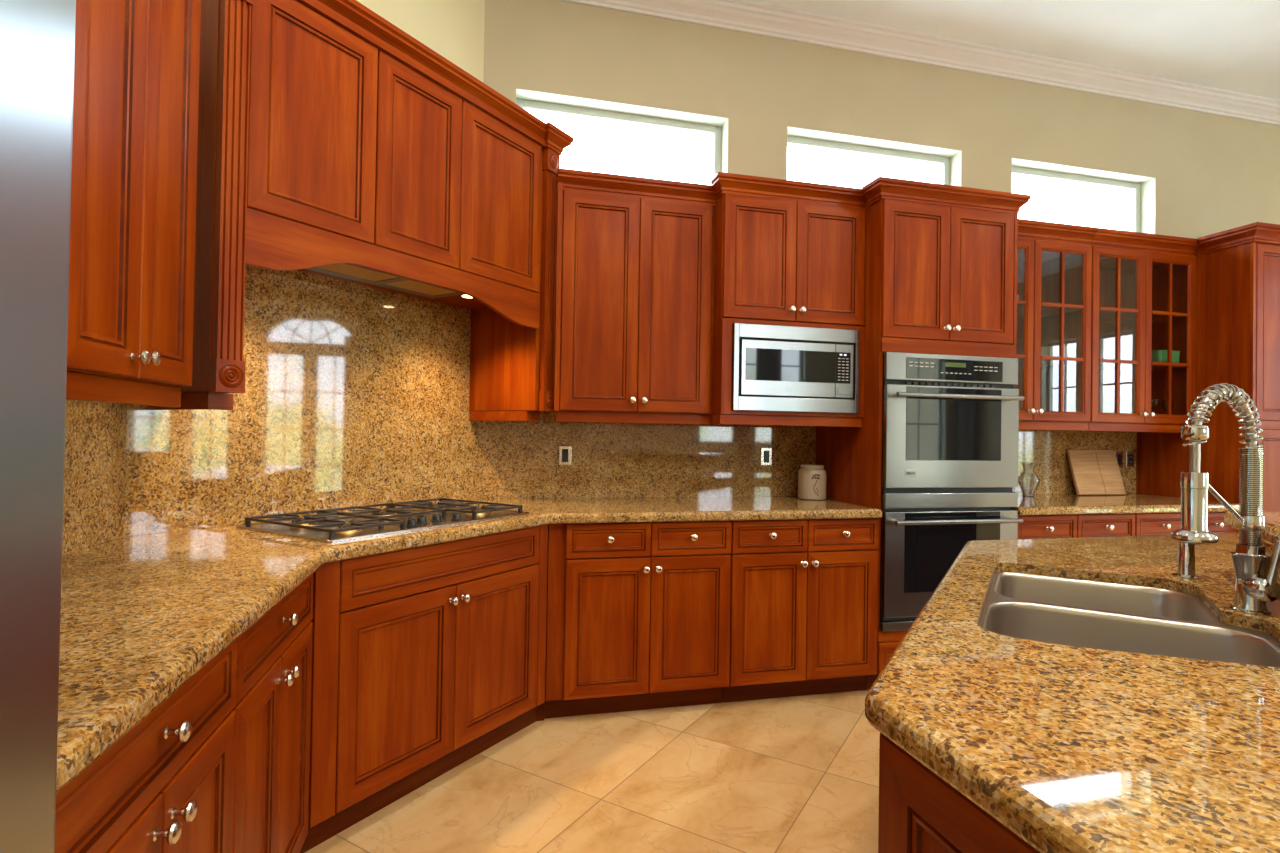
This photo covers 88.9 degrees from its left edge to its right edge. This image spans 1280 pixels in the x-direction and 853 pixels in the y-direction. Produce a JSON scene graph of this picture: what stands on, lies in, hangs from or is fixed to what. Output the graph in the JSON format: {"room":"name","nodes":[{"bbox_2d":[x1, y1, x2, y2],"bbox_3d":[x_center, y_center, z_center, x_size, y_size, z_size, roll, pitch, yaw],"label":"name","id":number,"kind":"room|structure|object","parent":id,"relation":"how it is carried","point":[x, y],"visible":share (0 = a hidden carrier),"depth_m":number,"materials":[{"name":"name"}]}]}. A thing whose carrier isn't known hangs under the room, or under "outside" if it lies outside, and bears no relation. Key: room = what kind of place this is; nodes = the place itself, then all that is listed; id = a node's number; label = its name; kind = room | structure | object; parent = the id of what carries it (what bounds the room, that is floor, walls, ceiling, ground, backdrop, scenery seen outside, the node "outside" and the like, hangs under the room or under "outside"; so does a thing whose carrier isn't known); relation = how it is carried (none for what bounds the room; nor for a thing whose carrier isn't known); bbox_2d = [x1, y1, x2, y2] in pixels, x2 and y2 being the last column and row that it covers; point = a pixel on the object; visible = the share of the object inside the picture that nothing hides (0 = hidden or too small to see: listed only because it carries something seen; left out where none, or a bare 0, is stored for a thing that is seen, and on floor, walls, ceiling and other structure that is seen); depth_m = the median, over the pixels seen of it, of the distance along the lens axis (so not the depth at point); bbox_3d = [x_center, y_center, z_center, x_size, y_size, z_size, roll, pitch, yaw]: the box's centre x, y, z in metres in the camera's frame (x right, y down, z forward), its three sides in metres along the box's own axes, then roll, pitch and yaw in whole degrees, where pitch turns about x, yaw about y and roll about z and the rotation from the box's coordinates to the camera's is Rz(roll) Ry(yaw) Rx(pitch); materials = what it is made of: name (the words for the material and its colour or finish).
{"room":"kitchen","nodes":[
{"label":"kitchen","id":0,"kind":"room"},
{"bbox_2d":[356,0,484,81],"bbox_3d":[-1.307,-0.560,2.746,0.200,3.660,1.528,1,-1,31],"label":"wall","id":1,"kind":"structure","parent":0,"point":[454,29],"depth_m":3.15,"materials":[{"name":"beige paint"}]},
{"bbox_2d":[124,265,478,536],"bbox_3d":[-1.216,-0.124,2.683,0.022,0.960,1.522,1,-1,31],"label":"backsplash","id":2,"kind":"structure","parent":1,"relation":"attached to","point":[355,394],"depth_m":2.58,"materials":[{"name":"beige stone"}]},
{"bbox_2d":[148,0,573,420],"bbox_3d":[-0.960,-0.722,2.580,0.507,1.367,1.604,1,-1,31],"label":"upper cabinet","id":3,"kind":"object","parent":1,"relation":"attached to","point":[329,133],"visible":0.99,"depth_m":2.24,"materials":[{"name":"brown wood"}]},
{"bbox_2d":[305,264,471,297],"bbox_3d":[-1.003,-0.584,2.586,0.230,0.013,0.838,1,-1,31],"label":"range hood","id":4,"kind":"object","parent":3,"relation":"attached to","point":[352,272],"visible":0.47,"depth_m":2.59,"materials":[{"name":"silver metal"}]},
{"bbox_2d":[305,690,879,852],"bbox_3d":[3.393,1.382,0.569,9.490,0.120,7.895,1,-1,-14],"label":"floor","id":5,"kind":"structure","parent":0,"point":[794,774],"depth_m":2.31,"materials":[{"name":"tile"}]},
{"bbox_2d":[0,0,75,852],"bbox_3d":[-0.765,0.186,0.137,0.737,2.130,0.935,1,-1,-14],"label":"refrigerator","id":6,"kind":"object","parent":5,"relation":"on","point":[37,37],"visible":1,"depth_m":0.61,"materials":[{"name":"grey metal"}]},
{"bbox_2d":[55,639,236,852],"bbox_3d":[-1.005,0.820,0.908,0.654,0.870,0.603,1,-1,-14],"label":"base cabinet","id":7,"kind":"object","parent":5,"relation":"on","point":[166,785],"visible":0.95,"depth_m":0.99,"materials":[{"name":"brown wood"}]},
{"bbox_2d":[232,573,313,852],"bbox_3d":[-1.150,0.824,1.496,0.654,0.870,0.603,1,-1,-14],"label":"base cabinet","id":8,"kind":"object","parent":5,"relation":"on","point":[272,708],"visible":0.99,"depth_m":1.53,"materials":[{"name":"brown wood"}]},
{"bbox_2d":[300,524,547,852],"bbox_3d":[-0.924,0.838,2.477,0.652,0.870,1.913,1,-1,31],"label":"base cabinet","id":9,"kind":"object","parent":5,"relation":"on","point":[425,659],"visible":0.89,"depth_m":2.21,"materials":[{"name":"brown wood"}]},
{"bbox_2d":[56,496,881,792],"bbox_3d":[-0.448,0.387,2.385,1.741,0.044,3.981,0,-1,36],"label":"countertop","id":10,"kind":"structure","parent":9,"relation":"on","point":[141,615],"depth_m":1.42,"materials":[{"name":"stone"}]},
{"bbox_2d":[236,498,528,542],"bbox_3d":[-0.931,0.341,2.504,0.533,0.035,0.922,1,-1,31],"label":"gas cooktop","id":11,"kind":"object","parent":10,"relation":"in","point":[328,525],"visible":1,"depth_m":2.35,"materials":[{"name":"silver metal"}]},
{"bbox_2d":[798,464,826,499],"bbox_3d":[0.950,0.306,3.600,0.153,0.187,0.155,1,-1,-14],"label":"ceramic jar","id":12,"kind":"object","parent":10,"relation":"on","point":[811,478],"visible":1,"depth_m":3.54,"materials":[{"name":"beige ceramic"}]},
{"bbox_2d":[544,521,731,718],"bbox_3d":[-0.060,0.859,3.171,0.833,0.870,0.664,1,-1,-14],"label":"base cabinet","id":13,"kind":"object","parent":5,"relation":"on","point":[638,618],"visible":0.99,"depth_m":2.88,"materials":[{"name":"brown wood"}]},
{"bbox_2d":[722,518,878,702],"bbox_3d":[0.716,0.873,3.362,0.761,0.870,0.664,1,-1,-14],"label":"base cabinet","id":14,"kind":"object","parent":5,"relation":"on","point":[804,602],"visible":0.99,"depth_m":3.08,"materials":[{"name":"brown wood"}]},
{"bbox_2d":[816,176,1030,689],"bbox_3d":[1.484,0.063,3.563,0.885,2.518,0.674,1,-1,-14],"label":"tall cabinet","id":15,"kind":"object","parent":5,"relation":"on","point":[941,260],"visible":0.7,"depth_m":3.27,"materials":[{"name":"brown wood"}]},
{"bbox_2d":[880,352,1023,631],"bbox_3d":[1.503,0.323,3.483,0.776,1.356,0.630,1,-1,-14],"label":"double wall oven","id":16,"kind":"object","parent":15,"relation":"in","point":[949,469],"visible":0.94,"depth_m":3.22,"materials":[{"name":"silver metal"}]},
{"bbox_2d":[1018,514,1134,538],"bbox_3d":[2.240,0.901,3.739,0.782,0.870,0.664,1,-1,-14],"label":"base cabinet","id":17,"kind":"object","parent":5,"relation":"on","point":[1079,525],"visible":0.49,"depth_m":3.45,"materials":[{"name":"brown wood"}]},
{"bbox_2d":[1012,493,1238,515],"bbox_3d":[2.618,0.451,3.845,1.553,0.044,0.666,1,-1,-14],"label":"countertop","id":18,"kind":"structure","parent":17,"relation":"on","point":[1129,503],"depth_m":3.59,"materials":[{"name":"stone"}]},
{"bbox_2d":[1018,462,1039,496],"bbox_3d":[2.382,0.324,3.995,0.120,0.205,0.120,1,-1,-14],"label":"glass vase","id":19,"kind":"object","parent":18,"relation":"on","point":[1028,480],"visible":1,"depth_m":3.96,"materials":[{"name":"white"}]},
{"bbox_2d":[1066,450,1125,494],"bbox_3d":[2.930,0.294,4.191,0.372,0.284,0.099,1,-1,-14],"label":"cutting board","id":20,"kind":"object","parent":18,"relation":"on","point":[1094,472],"visible":1,"depth_m":4.18,"materials":[{"name":"brown wood"}]},
{"bbox_2d":[878,600,1279,852],"bbox_3d":[1.371,0.860,1.168,1.591,0.870,3.774,1,-1,31],"label":"base cabinet","id":21,"kind":"object","parent":5,"relation":"on","point":[920,812],"visible":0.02,"depth_m":0.79,"materials":[{"name":"brown wood"}]},
{"bbox_2d":[865,533,1279,852],"bbox_3d":[1.401,0.403,1.150,1.612,0.044,3.834,1,-1,31],"label":"countertop","id":22,"kind":"structure","parent":21,"relation":"on","point":[1071,749],"depth_m":0.82,"materials":[{"name":"stone"}]},
{"bbox_2d":[980,572,1279,667],"bbox_3d":[1.000,0.505,1.390,0.533,0.203,0.850,1,-1,31],"label":"sink","id":23,"kind":"object","parent":22,"relation":"in","point":[1048,609],"visible":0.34,"depth_m":1.45,"materials":[{"name":"silver metal"}]},
{"bbox_2d":[1172,542,1201,578],"bbox_3d":[1.421,0.332,1.677,0.088,0.109,0.060,1,-1,11],"label":"soap dispenser","id":24,"kind":"object","parent":22,"relation":"on","point":[1186,555],"visible":0.69,"depth_m":1.67,"materials":[{"name":"silver metal"}]},
{"bbox_2d":[1170,383,1279,614],"bbox_3d":[1.181,0.146,1.321,0.239,0.467,0.096,1,-1,-9],"label":"kitchen faucet","id":25,"kind":"object","parent":22,"relation":"on","point":[1256,572],"visible":1,"depth_m":1.32,"materials":[{"name":"silver metal"}]},
{"bbox_2d":[1133,512,1238,535],"bbox_3d":[2.995,0.915,3.925,0.768,0.870,0.664,1,-1,-14],"label":"base cabinet","id":26,"kind":"object","parent":5,"relation":"on","point":[1146,524],"visible":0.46,"depth_m":3.60,"materials":[{"name":"brown wood"}]},
{"bbox_2d":[1136,222,1279,512],"bbox_3d":[3.855,0.117,4.115,1.060,2.497,0.738,1,-1,-14],"label":"pantry cabinet","id":27,"kind":"object","parent":5,"relation":"on","point":[1238,268],"visible":0.5,"depth_m":3.80,"materials":[{"name":"brown wood"}]},
{"bbox_2d":[1224,510,1279,600],"bbox_3d":[1.533,0.756,1.142,0.585,1.084,1.065,1,-1,31],"label":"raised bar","id":28,"kind":"object","parent":5,"relation":"on","point":[1271,532],"visible":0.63,"depth_m":1.48,"materials":[{"name":"stone"}]},
{"bbox_2d":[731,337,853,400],"bbox_3d":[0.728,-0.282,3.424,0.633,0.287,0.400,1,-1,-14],"label":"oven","id":29,"kind":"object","parent":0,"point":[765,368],"depth_m":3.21,"materials":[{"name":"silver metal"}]},
{"bbox_2d":[483,0,1279,238],"bbox_3d":[3.035,-0.473,4.415,8.010,3.660,0.220,1,-1,-14],"label":"wall","id":30,"kind":"structure","parent":0,"point":[1213,173],"depth_m":3.92,"materials":[{"name":"beige paint"}]},
{"bbox_2d":[515,88,728,184],"bbox_3d":[-0.096,-1.478,3.612,1.184,0.552,0.150,1,-1,-14],"label":"window","id":31,"kind":"structure","parent":30,"relation":"in","point":[717,127],"depth_m":3.63,"materials":[{"name":"grey wood"}]},
{"bbox_2d":[549,168,716,424],"bbox_3d":[-0.051,-0.604,3.305,0.790,1.177,0.402,1,-1,-14],"label":"upper cabinet","id":32,"kind":"object","parent":30,"relation":"attached to","point":[635,260],"visible":1,"depth_m":3.14,"materials":[{"name":"brown wood"}]},
{"bbox_2d":[478,411,815,498],"bbox_3d":[0.091,0.158,3.556,1.902,0.454,0.022,1,-1,-14],"label":"backsplash","id":33,"kind":"structure","parent":30,"relation":"attached to","point":[517,459],"depth_m":3.52,"materials":[{"name":"beige stone"}]},
{"bbox_2d":[559,446,571,464],"bbox_3d":[-0.393,0.152,3.420,0.066,0.100,0.008,1,-1,-14],"label":"wall outlet","id":34,"kind":"object","parent":33,"relation":"attached to","point":[564,451],"visible":1,"depth_m":3.42,"materials":[{"name":"beige plastic"}]},
{"bbox_2d":[562,449,567,461],"bbox_3d":[-0.392,0.152,3.417,0.033,0.068,0.003,1,-1,-14],"label":"switch","id":35,"kind":"object","parent":34,"relation":"attached to","point":[564,451],"depth_m":3.42,"materials":[{"name":"black plastic"}]},
{"bbox_2d":[761,448,771,464],"bbox_3d":[0.716,0.170,3.693,0.066,0.100,0.008,1,-1,-14],"label":"wall outlet","id":36,"kind":"object","parent":33,"relation":"attached to","point":[766,453],"visible":1,"depth_m":3.69,"materials":[{"name":"beige plastic"}]},
{"bbox_2d":[764,451,768,462],"bbox_3d":[0.717,0.170,3.691,0.033,0.068,0.003,1,-1,-14],"label":"switch","id":37,"kind":"object","parent":36,"relation":"attached to","point":[766,453],"depth_m":3.69,"materials":[{"name":"black plastic"}]},
{"bbox_2d":[703,172,866,426],"bbox_3d":[0.699,-0.604,3.436,0.815,1.203,0.503,1,-1,-14],"label":"upper cabinet","id":38,"kind":"object","parent":30,"relation":"attached to","point":[787,252],"visible":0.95,"depth_m":3.22,"materials":[{"name":"brown wood"}]},
{"bbox_2d":[731,323,859,412],"bbox_3d":[0.729,-0.281,3.414,0.677,0.419,0.420,1,-1,-14],"label":"microwave","id":39,"kind":"object","parent":38,"relation":"in","point":[775,367],"visible":0.99,"depth_m":3.21,"materials":[{"name":"silver metal"}]},
{"bbox_2d":[786,126,961,185],"bbox_3d":[1.403,-1.450,3.982,1.185,0.552,0.150,1,-1,-14],"label":"window","id":40,"kind":"structure","parent":30,"relation":"in","point":[949,161],"depth_m":4.01,"materials":[{"name":"grey wood"}]},
{"bbox_2d":[561,0,1279,125],"bbox_3d":[1.456,-2.299,2.085,5.145,0.108,11.736,0,-1,37],"label":"trim","id":41,"kind":"structure","parent":30,"relation":"attached to","point":[746,16],"depth_m":3.96,"materials":[{"name":"white"}]},
{"bbox_2d":[1014,219,1097,430],"bbox_3d":[2.222,-0.568,3.866,0.758,1.176,0.402,1,-1,-14],"label":"upper cabinet","id":42,"kind":"object","parent":30,"relation":"attached to","point":[1054,269],"visible":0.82,"depth_m":3.79,"materials":[{"name":"brown wood"}]},
{"bbox_2d":[1017,304,1080,317],"bbox_3d":[2.218,-0.701,3.893,0.720,0.019,0.323,1,-1,-14],"label":"shelf","id":43,"kind":"object","parent":42,"relation":"attached to","point":[1046,311],"depth_m":3.89,"materials":[{"name":"brown wood"}]},
{"bbox_2d":[1018,358,1080,366],"bbox_3d":[2.213,-0.391,3.890,0.720,0.019,0.323,1,-1,-14],"label":"shelf","id":44,"kind":"object","parent":42,"relation":"attached to","point":[1044,362],"depth_m":3.87,"materials":[{"name":"brown wood"}]},
{"bbox_3d":[2.447,-0.403,3.929,0.230,0.011,0.228,1,-1,-14],"label":"plate","id":45,"kind":"object","parent":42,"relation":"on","visible":0},
{"bbox_2d":[1041,354,1068,356],"bbox_3d":[2.448,-0.414,3.929,0.230,0.011,0.228,1,-1,-14],"label":"plate","id":46,"kind":"object","parent":45,"relation":"on","point":[1053,354],"visible":0.14,"depth_m":3.83,"materials":[{"name":"beige ceramic"}]},
{"bbox_2d":[1041,352,1068,354],"bbox_3d":[2.448,-0.426,3.929,0.230,0.011,0.228,1,-1,-14],"label":"plate","id":47,"kind":"object","parent":46,"relation":"on","point":[1053,352],"visible":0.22,"depth_m":3.84,"materials":[{"name":"beige ceramic"}]},
{"bbox_2d":[1041,350,1068,352],"bbox_3d":[2.448,-0.438,3.929,0.230,0.011,0.228,1,-1,-14],"label":"plate","id":48,"kind":"object","parent":47,"relation":"on","point":[1054,350],"visible":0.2,"depth_m":3.84,"materials":[{"name":"beige ceramic"}]},
{"bbox_2d":[1041,348,1068,350],"bbox_3d":[2.448,-0.450,3.930,0.230,0.011,0.228,1,-1,-14],"label":"plate","id":49,"kind":"object","parent":48,"relation":"on","point":[1054,348],"visible":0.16,"depth_m":3.84,"materials":[{"name":"beige ceramic"}]},
{"bbox_2d":[1041,346,1068,348],"bbox_3d":[2.448,-0.461,3.930,0.230,0.011,0.228,1,-1,-14],"label":"plate","id":50,"kind":"object","parent":49,"relation":"on","point":[1054,346],"visible":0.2,"depth_m":3.84,"materials":[{"name":"beige ceramic"}]},
{"bbox_2d":[1013,430,1136,493],"bbox_3d":[2.544,0.204,4.161,1.553,0.454,0.022,1,-1,-14],"label":"backsplash","id":51,"kind":"structure","parent":30,"relation":"attached to","point":[1046,448],"depth_m":4.19,"materials":[{"name":"beige stone"}]},
{"bbox_2d":[1115,452,1122,466],"bbox_3d":[3.154,0.217,4.295,0.066,0.100,0.008,1,-1,-14],"label":"wall outlet","id":52,"kind":"object","parent":51,"relation":"attached to","point":[1119,455],"visible":0.79,"depth_m":4.29,"materials":[{"name":"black plastic"}]},
{"bbox_2d":[1117,454,1120,464],"bbox_3d":[3.155,0.217,4.293,0.033,0.068,0.003,1,-1,-14],"label":"switch","id":53,"kind":"object","parent":52,"relation":"attached to","point":[1118,455],"depth_m":4.29,"materials":[{"name":"black plastic"}]},
{"bbox_2d":[1126,452,1133,466],"bbox_3d":[3.247,0.219,4.318,0.066,0.100,0.009,1,-1,-14],"label":"wall outlet","id":54,"kind":"object","parent":51,"relation":"attached to","point":[1129,455],"visible":1,"depth_m":4.31,"materials":[{"name":"beige plastic"}]},
{"bbox_2d":[1129,454,1132,464],"bbox_3d":[3.247,0.219,4.315,0.033,0.068,0.003,1,-1,-14],"label":"switch","id":55,"kind":"object","parent":54,"relation":"attached to","point":[1130,455],"depth_m":4.31,"materials":[{"name":"grey plastic"}]},
{"bbox_2d":[1011,158,1155,233],"bbox_3d":[2.907,-1.422,4.354,1.173,0.552,0.150,1,-1,-14],"label":"window","id":56,"kind":"structure","parent":30,"relation":"in","point":[1142,189],"depth_m":4.43,"materials":[{"name":"grey wood"}]},
{"bbox_2d":[1088,228,1199,432],"bbox_3d":[2.977,-0.554,4.053,0.791,1.176,0.402,1,-1,-14],"label":"upper cabinet","id":57,"kind":"object","parent":30,"relation":"attached to","point":[1143,294],"visible":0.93,"depth_m":3.97,"materials":[{"name":"brown wood"}]},
{"bbox_2d":[1099,310,1185,324],"bbox_3d":[2.972,-0.687,4.080,0.753,0.019,0.323,1,-1,-14],"label":"shelf","id":58,"kind":"object","parent":57,"relation":"attached to","point":[1106,317],"depth_m":4.07,"materials":[{"name":"brown wood"}]},
{"bbox_2d":[1099,362,1185,371],"bbox_3d":[2.967,-0.378,4.076,0.753,0.019,0.323,1,-1,-14],"label":"shelf","id":59,"kind":"object","parent":57,"relation":"attached to","point":[1103,366],"depth_m":4.05,"materials":[{"name":"brown wood"}]},
{"bbox_2d":[1151,399,1159,411],"bbox_3d":[3.162,-0.100,4.016,0.064,0.135,0.064,1,-1,-14],"label":"wine glass","id":60,"kind":"object","parent":57,"relation":"in","point":[1155,403],"visible":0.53,"depth_m":3.99,"materials":[{"name":"white"}]},
{"bbox_2d":[1152,350,1179,362],"bbox_3d":[3.239,-0.424,4.042,0.178,0.082,0.108,1,-1,-14],"label":"serving dish","id":61,"kind":"object","parent":57,"relation":"on","point":[1157,355],"visible":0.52,"depth_m":4.00,"materials":[{"name":"green ceramic"}]},
{"bbox_2d":[1161,400,1173,411],"bbox_3d":[3.269,-0.098,4.042,0.064,0.135,0.064,1,-1,-14],"label":"wine glass","id":62,"kind":"object","parent":57,"relation":"in","point":[1163,402],"visible":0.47,"depth_m":4.03,"materials":[{"name":"white"}]},
{"bbox_2d":[749,0,1279,99],"bbox_3d":[3.453,-2.397,0.609,9.490,0.120,7.895,1,-1,-14],"label":"ceiling","id":63,"kind":"structure","parent":0,"point":[1231,45],"depth_m":3.80,"materials":[{"name":"paint"}]},
{"bbox_3d":[-0.950,-0.595,-1.073,0.200,3.660,6.365,1,-1,-14],"label":"wall","id":64,"kind":"structure","parent":0,"visible":0},
{"bbox_2d":[62,399,126,554],"bbox_3d":[-1.426,0.110,1.277,0.022,0.454,1.565,1,-1,-14],"label":"backsplash","id":65,"kind":"structure","parent":64,"relation":"attached to","point":[95,432],"depth_m":1.86,"materials":[{"name":"beige stone"}]},
{"bbox_2d":[66,0,200,406],"bbox_3d":[-1.231,-0.656,1.388,0.376,1.207,0.552,1,-1,-14],"label":"upper cabinet","id":66,"kind":"object","parent":64,"relation":"attached to","point":[136,103],"visible":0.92,"depth_m":1.39,"materials":[{"name":"brown wood"}]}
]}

